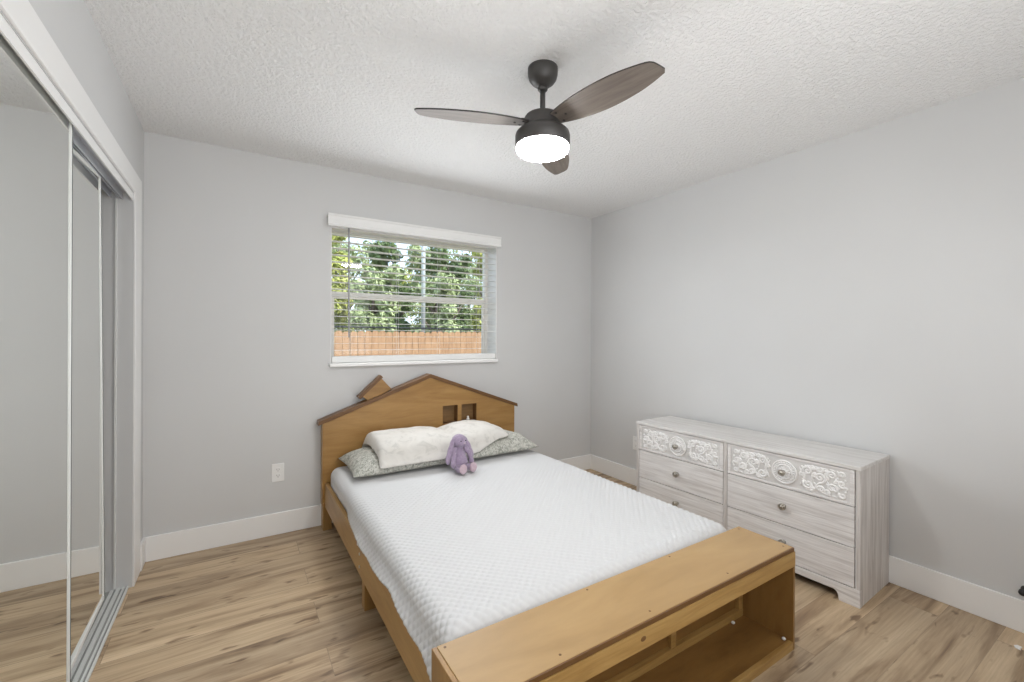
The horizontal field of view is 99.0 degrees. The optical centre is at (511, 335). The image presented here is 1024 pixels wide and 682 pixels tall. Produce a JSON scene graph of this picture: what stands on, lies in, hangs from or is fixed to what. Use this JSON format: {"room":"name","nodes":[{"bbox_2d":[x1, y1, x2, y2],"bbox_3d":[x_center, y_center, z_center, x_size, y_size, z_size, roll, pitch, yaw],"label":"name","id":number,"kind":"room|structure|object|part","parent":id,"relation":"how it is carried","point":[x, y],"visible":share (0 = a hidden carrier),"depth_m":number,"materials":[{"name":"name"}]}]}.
{"room":"child's bedroom","nodes":[
{"label":"child's bedroom","id":0,"kind":"room"},
{"bbox_2d":[0,0,143,592],"bbox_3d":[-1.219,0.066,0.961,0.140,2.440,3.500,0,0,-32],"label":"wall","id":1,"kind":"structure","parent":0,"point":[70,24],"depth_m":2.19,"materials":[{"name":"grey paint"}]},
{"bbox_2d":[0,33,72,681],"bbox_3d":[-1.136,0.277,0.921,0.017,1.988,1.245,0,0,-32],"label":"door","id":2,"kind":"structure","parent":1,"relation":"in","point":[36,137],"depth_m":1.19,"materials":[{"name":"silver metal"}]},
{"bbox_3d":[-1.137,0.277,0.921,0.016,1.988,1.245,0,0,-32],"label":"frame","id":3,"kind":"part","parent":2,"relation":"part of","materials":[{"name":"white paint"}]},
{"bbox_2d":[0,13,132,199],"bbox_3d":[-1.281,-0.706,1.191,0.005,0.036,2.460,0,0,-32],"label":"trim","id":4,"kind":"structure","parent":1,"relation":"attached to","point":[6,30],"depth_m":1.27,"materials":[{"name":"white paint"}]},
{"bbox_2d":[0,0,141,586],"bbox_3d":[-1.296,0.226,1.222,0.009,2.120,2.725,0,0,-32],"label":"trim","id":5,"kind":"structure","parent":1,"relation":"attached to","point":[20,13],"depth_m":1.79,"materials":[{"name":"white paint"}]},
{"bbox_2d":[71,148,104,669],"bbox_3d":[-1.495,0.277,1.415,0.017,1.950,1.341,0,0,-32],"label":"door","id":6,"kind":"structure","parent":1,"relation":"in","point":[87,484],"depth_m":1.75,"materials":[{"name":"silver metal"}]},
{"bbox_2d":[73,126,125,198],"bbox_3d":[-1.333,-0.706,1.159,0.122,0.040,2.460,0,0,-32],"label":"trim","id":7,"kind":"structure","parent":1,"relation":"attached to","point":[109,183],"depth_m":1.82,"materials":[{"name":"grey metal"}]},
{"bbox_2d":[71,586,128,681],"bbox_3d":[-1.341,1.278,1.159,0.104,0.009,2.460,0,0,-32],"label":"trim","id":8,"kind":"structure","parent":1,"relation":"attached to","point":[81,667],"depth_m":1.85,"materials":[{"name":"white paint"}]},
{"bbox_2d":[113,198,116,589],"bbox_3d":[-1.990,0.291,2.195,0.007,1.960,0.010,0,0,-32],"label":"trim","id":9,"kind":"structure","parent":1,"relation":"attached to","point":[115,303],"depth_m":2.19,"materials":[{"name":"white paint"}]},
{"bbox_2d":[140,537,145,570],"bbox_3d":[-2.055,1.213,2.431,0.014,0.140,0.125,0,0,-32],"label":"baseboard","id":10,"kind":"structure","parent":1,"relation":"attached to","point":[142,543],"depth_m":2.40,"materials":[{"name":"white paint"}]},
{"bbox_2d":[143,132,591,536],"bbox_3d":[-1.008,0.067,3.277,4.479,2.440,0.200,0,0,-32],"label":"wall","id":11,"kind":"structure","parent":0,"point":[238,378],"depth_m":2.83,"materials":[{"name":"grey paint"}]},
{"bbox_2d":[272,463,283,481],"bbox_3d":[-1.517,0.887,2.836,0.072,0.117,0.009,0,0,-32],"label":"wall outlet","id":12,"kind":"object","parent":11,"relation":"attached to","point":[277,469],"visible":1,"depth_m":2.83,"materials":[{"name":"white plastic"}]},
{"bbox_2d":[145,454,590,561],"bbox_3d":[-0.653,1.218,3.376,3.365,0.140,0.014,0,0,-32],"label":"baseboard","id":13,"kind":"structure","parent":11,"relation":"attached to","point":[171,544],"depth_m":2.71,"materials":[{"name":"white paint"}]},
{"bbox_2d":[329,226,497,366],"bbox_3d":[-0.736,-0.288,3.423,1.327,1.007,0.240,0,0,-32],"label":"window","id":14,"kind":"structure","parent":11,"relation":"in","point":[488,339],"depth_m":3.59,"materials":[{"name":"white paint"}]},
{"bbox_3d":[-0.779,-0.078,3.502,1.255,0.482,0.030,0,0,-32],"label":"sash","id":15,"kind":"part","parent":14,"relation":"part of","materials":[{"name":"white plastic"}]},
{"bbox_3d":[-0.727,0.203,3.400,1.321,0.024,0.190,0,0,-32],"label":"sill","id":16,"kind":"part","parent":14,"relation":"part of","materials":[{"name":"white paint"}]},
{"bbox_2d":[327,212,501,362],"bbox_3d":[-0.695,-0.319,3.353,1.353,1.017,0.122,0,0,-32],"label":"window blind","id":17,"kind":"object","parent":14,"relation":"attached to","point":[341,222],"visible":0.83,"depth_m":3.30,"materials":[{"name":"white plastic"}]},
{"bbox_3d":[-0.861,-0.290,3.290,0.002,0.925,0.052,0,0,-32],"label":"ladder cord","id":18,"kind":"part","parent":17,"relation":"part of","materials":[{"name":"white fabric"}]},
{"bbox_3d":[-0.705,0.167,3.383,1.299,0.044,0.054,0,0,-32],"label":"rail","id":19,"kind":"part","parent":17,"relation":"part of","materials":[{"name":"white plastic"}]},
{"bbox_3d":[-0.581,-0.289,3.466,0.002,0.925,0.052,0,0,-32],"label":"ladder cord","id":20,"kind":"part","parent":17,"relation":"part of","materials":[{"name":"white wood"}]},
{"bbox_3d":[-0.285,-0.287,3.651,0.002,0.925,0.052,0,0,-32],"label":"ladder cord","id":21,"kind":"part","parent":17,"relation":"part of","materials":[{"name":"white fabric"}]},
{"bbox_2d":[84,0,1023,218],"bbox_3d":[-0.059,-1.224,1.773,4.479,0.150,4.050,0,0,-32],"label":"ceiling","id":22,"kind":"structure","parent":0,"point":[336,84],"depth_m":1.92,"materials":[{"name":"white paint"}]},
{"bbox_2d":[414,59,664,174],"bbox_3d":[0.114,-0.963,1.792,0.923,0.370,0.911,0,0,-32],"label":"ceiling fan","id":23,"kind":"object","parent":22,"relation":"hanging from","point":[542,137],"visible":1,"depth_m":1.78,"materials":[{"name":"black metal"}]},
{"bbox_3d":[-0.163,-0.899,1.796,0.467,0.006,0.146,-2,12,-16],"label":"blade","id":24,"kind":"part","parent":23,"relation":"part of","materials":[{"name":"brown wood"}]},
{"bbox_2d":[516,135,568,161],"bbox_3d":[0.131,-0.795,1.881,0.226,0.034,0.226,0,0,-32],"label":"diffuser","id":25,"kind":"object","parent":23,"relation":"attached to","point":[534,148],"depth_m":1.83,"materials":[{"name":"white glass"}]},
{"bbox_3d":[0.205,-0.899,2.178,0.146,0.006,0.467,-11,-4,14],"label":"blade","id":26,"kind":"part","parent":23,"relation":"part of","materials":[{"name":"brown wood"}]},
{"bbox_3d":[0.352,-0.919,1.668,0.467,0.006,0.146,-3,-13,44],"label":"blade","id":27,"kind":"part","parent":23,"relation":"part of","materials":[{"name":"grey wood"}]},
{"bbox_2d":[88,469,1023,681],"bbox_3d":[-0.030,1.366,1.710,4.479,0.150,3.900,0,0,-32],"label":"floor","id":28,"kind":"structure","parent":0,"point":[284,607],"depth_m":1.91,"materials":[{"name":"brown wood"}]},
{"bbox_2d":[316,373,794,681],"bbox_3d":[-0.049,0.787,2.385,1.555,1.008,2.277,0,0,-32],"label":"bed","id":29,"kind":"object","parent":28,"relation":"on","point":[720,607],"visible":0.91,"depth_m":1.64,"materials":[{"name":"brown wood"}]},
{"bbox_3d":[-1.241,1.196,2.927,0.055,0.180,0.074,0,0,-32],"label":"leg","id":30,"kind":"part","parent":29,"relation":"part of","materials":[{"name":"brown wood"}]},
{"bbox_3d":[-0.680,1.196,2.080,0.052,0.185,0.056,0,0,-32],"label":"leg","id":31,"kind":"part","parent":29,"relation":"part of","materials":[{"name":"brown wood"}]},
{"bbox_3d":[-0.960,0.439,3.107,0.778,0.306,0.084,0,0,-32],"label":"roof trim","id":32,"kind":"part","parent":29,"relation":"part of","materials":[{"name":"brown wood"}]},
{"bbox_3d":[-0.708,1.055,2.073,0.024,0.157,1.962,0,0,-32],"label":"rail","id":33,"kind":"part","parent":29,"relation":"part of","materials":[{"name":"brown wood"}]},
{"bbox_3d":[-0.634,0.721,3.318,1.500,0.815,0.070,0,0,-32],"label":"headboard","id":34,"kind":"part","parent":29,"relation":"part of","materials":[{"name":"brown wood"}]},
{"bbox_3d":[-0.301,0.441,3.520,0.778,0.306,0.084,0,0,-32],"label":"roof trim","id":35,"kind":"part","parent":29,"relation":"part of","materials":[{"name":"brown wood"}]},
{"bbox_2d":[331,466,722,634],"bbox_3d":[-0.101,0.974,2.453,1.402,0.202,1.948,0,0,-32],"label":"mattress","id":36,"kind":"object","parent":29,"relation":"on","point":[338,470],"visible":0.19,"depth_m":1.79,"materials":[{"name":"grey fabric"}]},
{"bbox_2d":[333,449,726,680],"bbox_3d":[-0.065,0.937,2.367,1.459,0.163,1.747,0,0,-32],"label":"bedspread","id":37,"kind":"object","parent":36,"relation":"on","point":[456,555],"visible":0.92,"depth_m":1.91,"materials":[{"name":"grey fabric"}]},
{"bbox_2d":[338,446,445,477],"bbox_3d":[-0.757,0.793,2.911,0.672,0.126,0.471,0,0,-32],"label":"pillow","id":38,"kind":"object","parent":37,"relation":"on","point":[362,462],"visible":0.36,"depth_m":2.70,"materials":[{"name":"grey fabric"}]},
{"bbox_2d":[362,420,508,468],"bbox_3d":[-0.503,0.715,3.052,0.952,0.169,0.484,0,0,-32],"label":"pillow","id":39,"kind":"object","parent":38,"relation":"on","point":[417,444],"visible":0.92,"depth_m":2.86,"materials":[{"name":"beige fabric"}]},
{"bbox_2d":[446,434,476,474],"bbox_3d":[-0.317,0.741,2.768,0.213,0.228,0.172,0,0,-42],"label":"rabbit","id":40,"kind":"object","parent":37,"relation":"on","point":[459,446],"visible":1,"depth_m":2.75},
{"bbox_3d":[-0.364,0.761,2.734,0.038,0.118,0.070,0,0,4],"label":"arm","id":41,"kind":"part","parent":40,"relation":"part of"},
{"bbox_3d":[-0.327,0.829,2.722,0.045,0.045,0.091,0,0,-42],"label":"leg","id":42,"kind":"part","parent":40,"relation":"part of","materials":[{"name":"purple fabric"}]},
{"bbox_3d":[-0.278,0.761,2.812,0.070,0.118,0.038,0,0,2],"label":"arm","id":43,"kind":"part","parent":40,"relation":"part of"},
{"bbox_2d":[466,429,538,458],"bbox_3d":[-0.196,0.783,3.263,0.636,0.151,0.466,0,0,-32],"label":"pillow","id":44,"kind":"object","parent":37,"relation":"on","point":[515,442],"visible":0.41,"depth_m":3.13,"materials":[{"name":"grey fabric"}]},
{"bbox_3d":[0.634,1.082,1.736,0.030,0.300,0.020,0,0,-32],"label":"bench post","id":45,"kind":"part","parent":29,"relation":"part of","materials":[{"name":"brown wood"}]},
{"bbox_3d":[0.419,1.247,1.600,1.470,0.032,0.022,0,0,-32],"label":"bench rail","id":46,"kind":"part","parent":29,"relation":"part of","materials":[{"name":"brown wood"}]},
{"bbox_3d":[1.029,1.084,1.984,0.030,0.300,0.020,0,0,-32],"label":"bench post","id":47,"kind":"part","parent":29,"relation":"part of","materials":[{"name":"brown wood"}]},
{"bbox_2d":[636,416,889,608],"bbox_3d":[1.431,0.960,2.735,0.438,0.674,1.341,0,0,-34],"label":"dresser","id":48,"kind":"object","parent":28,"relation":"on","point":[829,503],"visible":0.98,"depth_m":2.36,"materials":[{"name":"white wood"}]},
{"bbox_3d":[1.077,0.969,3.289,0.399,0.654,0.020,0,0,-34],"label":"panel","id":49,"kind":"part","parent":48,"relation":"part of","materials":[{"name":"white wood"}]},
{"bbox_3d":[1.104,1.115,2.910,0.018,0.187,0.630,0,0,-34],"label":"drawer","id":50,"kind":"part","parent":48,"relation":"part of","materials":[{"name":"white wood"}]},
{"bbox_3d":[1.105,0.920,2.910,0.018,0.193,0.630,0,0,-34],"label":"drawer","id":51,"kind":"part","parent":48,"relation":"part of","materials":[{"name":"white wood"}]},
{"bbox_3d":[1.106,0.733,2.910,0.018,0.174,0.630,0,0,-34],"label":"drawer","id":52,"kind":"part","parent":48,"relation":"part of","materials":[{"name":"white wood"}]},
{"bbox_3d":[1.453,0.918,2.352,0.033,0.037,0.037,0,0,-34],"label":"knob","id":53,"kind":"part","parent":48,"relation":"part of","materials":[{"name":"metal"}]},
{"bbox_3d":[1.449,0.734,2.349,0.033,0.035,0.035,0,0,-34],"label":"knob","id":54,"kind":"part","parent":48,"relation":"part of","materials":[{"name":"metal"}]},
{"bbox_3d":[1.474,1.116,2.366,0.018,0.187,0.630,0,0,-34],"label":"drawer","id":55,"kind":"part","parent":48,"relation":"part of","materials":[{"name":"white wood"}]},
{"bbox_3d":[1.474,0.922,2.366,0.018,0.193,0.630,0,0,-34],"label":"drawer","id":56,"kind":"part","parent":48,"relation":"part of","materials":[{"name":"white wood"}]},
{"bbox_3d":[1.475,0.735,2.366,0.018,0.174,0.630,0,0,-34],"label":"drawer","id":57,"kind":"part","parent":48,"relation":"part of","materials":[{"name":"white wood"}]},
{"bbox_3d":[1.817,0.972,2.202,0.399,0.654,0.020,0,0,-34],"label":"panel","id":58,"kind":"part","parent":48,"relation":"part of","materials":[{"name":"white wood"}]},
{"bbox_2d":[591,77,1023,599],"bbox_3d":[1.841,0.079,2.762,0.200,2.440,3.700,0,0,-32],"label":"wall","id":59,"kind":"structure","parent":0,"point":[863,289],"depth_m":2.41,"materials":[{"name":"grey paint"}]},
{"bbox_2d":[591,454,1023,632],"bbox_3d":[1.696,1.228,2.784,0.014,0.140,3.486,0,0,-32],"label":"baseboard","id":60,"kind":"structure","parent":59,"relation":"attached to","point":[997,607],"depth_m":2.12,"materials":[{"name":"white paint"}]},
{"bbox_2d":[1018,586,1023,595],"bbox_3d":[2.223,1.109,1.899,0.062,0.028,0.028,0,0,-32],"label":"door stop","id":61,"kind":"object","parent":59,"relation":"attached to","point":[1020,591],"visible":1,"depth_m":1.89,"materials":[{"name":"black rubber"}]},
{"label":"outside","id":62,"kind":"structure","parent":0,"visible":0},
{"bbox_3d":[-13.911,1.708,30.719,70.000,0.250,59.600,0,0,-32],"label":"ground","id":63,"kind":"structure","parent":62,"visible":0},
{"bbox_2d":[332,234,354,333],"bbox_3d":[-5.222,-0.885,12.620,1.613,5.018,1.462,0,0,11],"label":"tree","id":64,"kind":"object","parent":63,"relation":"on","point":[340,238],"visible":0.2,"depth_m":12.26,"materials":[{"name":"green plant"}]},
{"bbox_2d":[332,240,375,332],"bbox_3d":[-5.900,-0.996,15.442,2.458,5.234,2.725,0,0,-32],"label":"tree","id":65,"kind":"object","parent":63,"relation":"on","point":[356,260],"visible":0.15,"depth_m":15.03,"materials":[{"name":"green plant"}]},
{"bbox_2d":[350,264,403,343],"bbox_3d":[-3.512,-0.119,11.276,1.435,3.503,1.510,0,0,-32],"label":"tree","id":66,"kind":"object","parent":63,"relation":"on","point":[379,322],"visible":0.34,"depth_m":10.93,"materials":[{"name":"green plant"}]},
{"bbox_2d":[367,241,413,340],"bbox_3d":[-3.756,-0.676,13.545,1.694,4.614,1.485,0,0,26],"label":"tree","id":67,"kind":"object","parent":63,"relation":"on","point":[391,244],"visible":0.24,"depth_m":13.25,"materials":[{"name":"green plant"}]},
{"bbox_2d":[362,261,420,331],"bbox_3d":[-5.854,-1.145,20.759,3.562,5.528,3.482,0,0,-32],"label":"tree","id":68,"kind":"object","parent":63,"relation":"on","point":[406,271],"visible":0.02,"depth_m":20.60,"materials":[{"name":"green plant"}]},
{"bbox_2d":[334,331,480,355],"bbox_3d":[-1.904,0.767,9.768,9.066,1.732,0.146,0,0,-32],"label":"fence","id":69,"kind":"object","parent":63,"relation":"on","point":[434,342],"visible":0.2,"depth_m":9.43,"materials":[{"name":"brown wood"}]},
{"bbox_2d":[421,246,425,332],"bbox_3d":[-2.105,-1.018,10.377,0.100,5.300,0.100,0,0,-32],"label":"metal pole","id":70,"kind":"object","parent":63,"relation":"on","point":[423,260],"visible":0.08,"depth_m":10.34,"materials":[{"name":"silver metal"}]},
{"bbox_2d":[334,326,480,329],"bbox_3d":[-1.379,-0.174,10.757,14.000,0.115,0.034,0,0,-32],"label":"cable","id":71,"kind":"object","parent":70,"relation":"attached to","point":[334,326],"visible":0.21,"depth_m":10.06,"materials":[{"name":"black rubber"}]},
{"bbox_2d":[403,245,462,332],"bbox_3d":[-3.263,-1.045,17.151,2.467,5.355,2.563,0,0,-32],"label":"tree","id":72,"kind":"object","parent":63,"relation":"on","point":[416,247],"visible":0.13,"depth_m":16.69,"materials":[{"name":"green plant"}]},
{"bbox_2d":[414,272,461,332],"bbox_3d":[-2.096,-0.088,12.137,1.540,3.454,1.606,0,0,-32],"label":"tree","id":73,"kind":"object","parent":63,"relation":"on","point":[439,321],"visible":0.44,"depth_m":11.87,"materials":[{"name":"green plant"}]},
{"bbox_2d":[425,247,472,332],"bbox_3d":[-2.194,-0.677,14.436,1.678,4.629,1.711,0,0,30],"label":"tree","id":74,"kind":"object","parent":63,"relation":"on","point":[433,255],"visible":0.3,"depth_m":14.34,"materials":[{"name":"green plant"}]},
{"bbox_2d":[457,260,481,330],"bbox_3d":[-2.179,-1.236,23.070,3.391,5.859,3.448,0,0,-32],"label":"tree","id":75,"kind":"object","parent":63,"relation":"on","point":[472,288],"visible":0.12,"depth_m":22.27,"materials":[{"name":"green plant"}]},
{"bbox_2d":[468,251,482,332],"bbox_3d":[-0.567,-0.751,13.009,1.459,4.789,1.536,0,0,2],"label":"tree","id":76,"kind":"object","parent":63,"relation":"on","point":[476,320],"visible":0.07,"depth_m":12.65,"materials":[{"name":"green plant"}]},
{"bbox_2d":[473,260,482,296],"bbox_3d":[-0.503,-0.972,15.398,1.728,5.230,1.594,0,0,-32],"label":"tree","id":77,"kind":"object","parent":63,"relation":"on","point":[481,265],"visible":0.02,"depth_m":15.41,"materials":[{"name":"green plant"}]}
]}

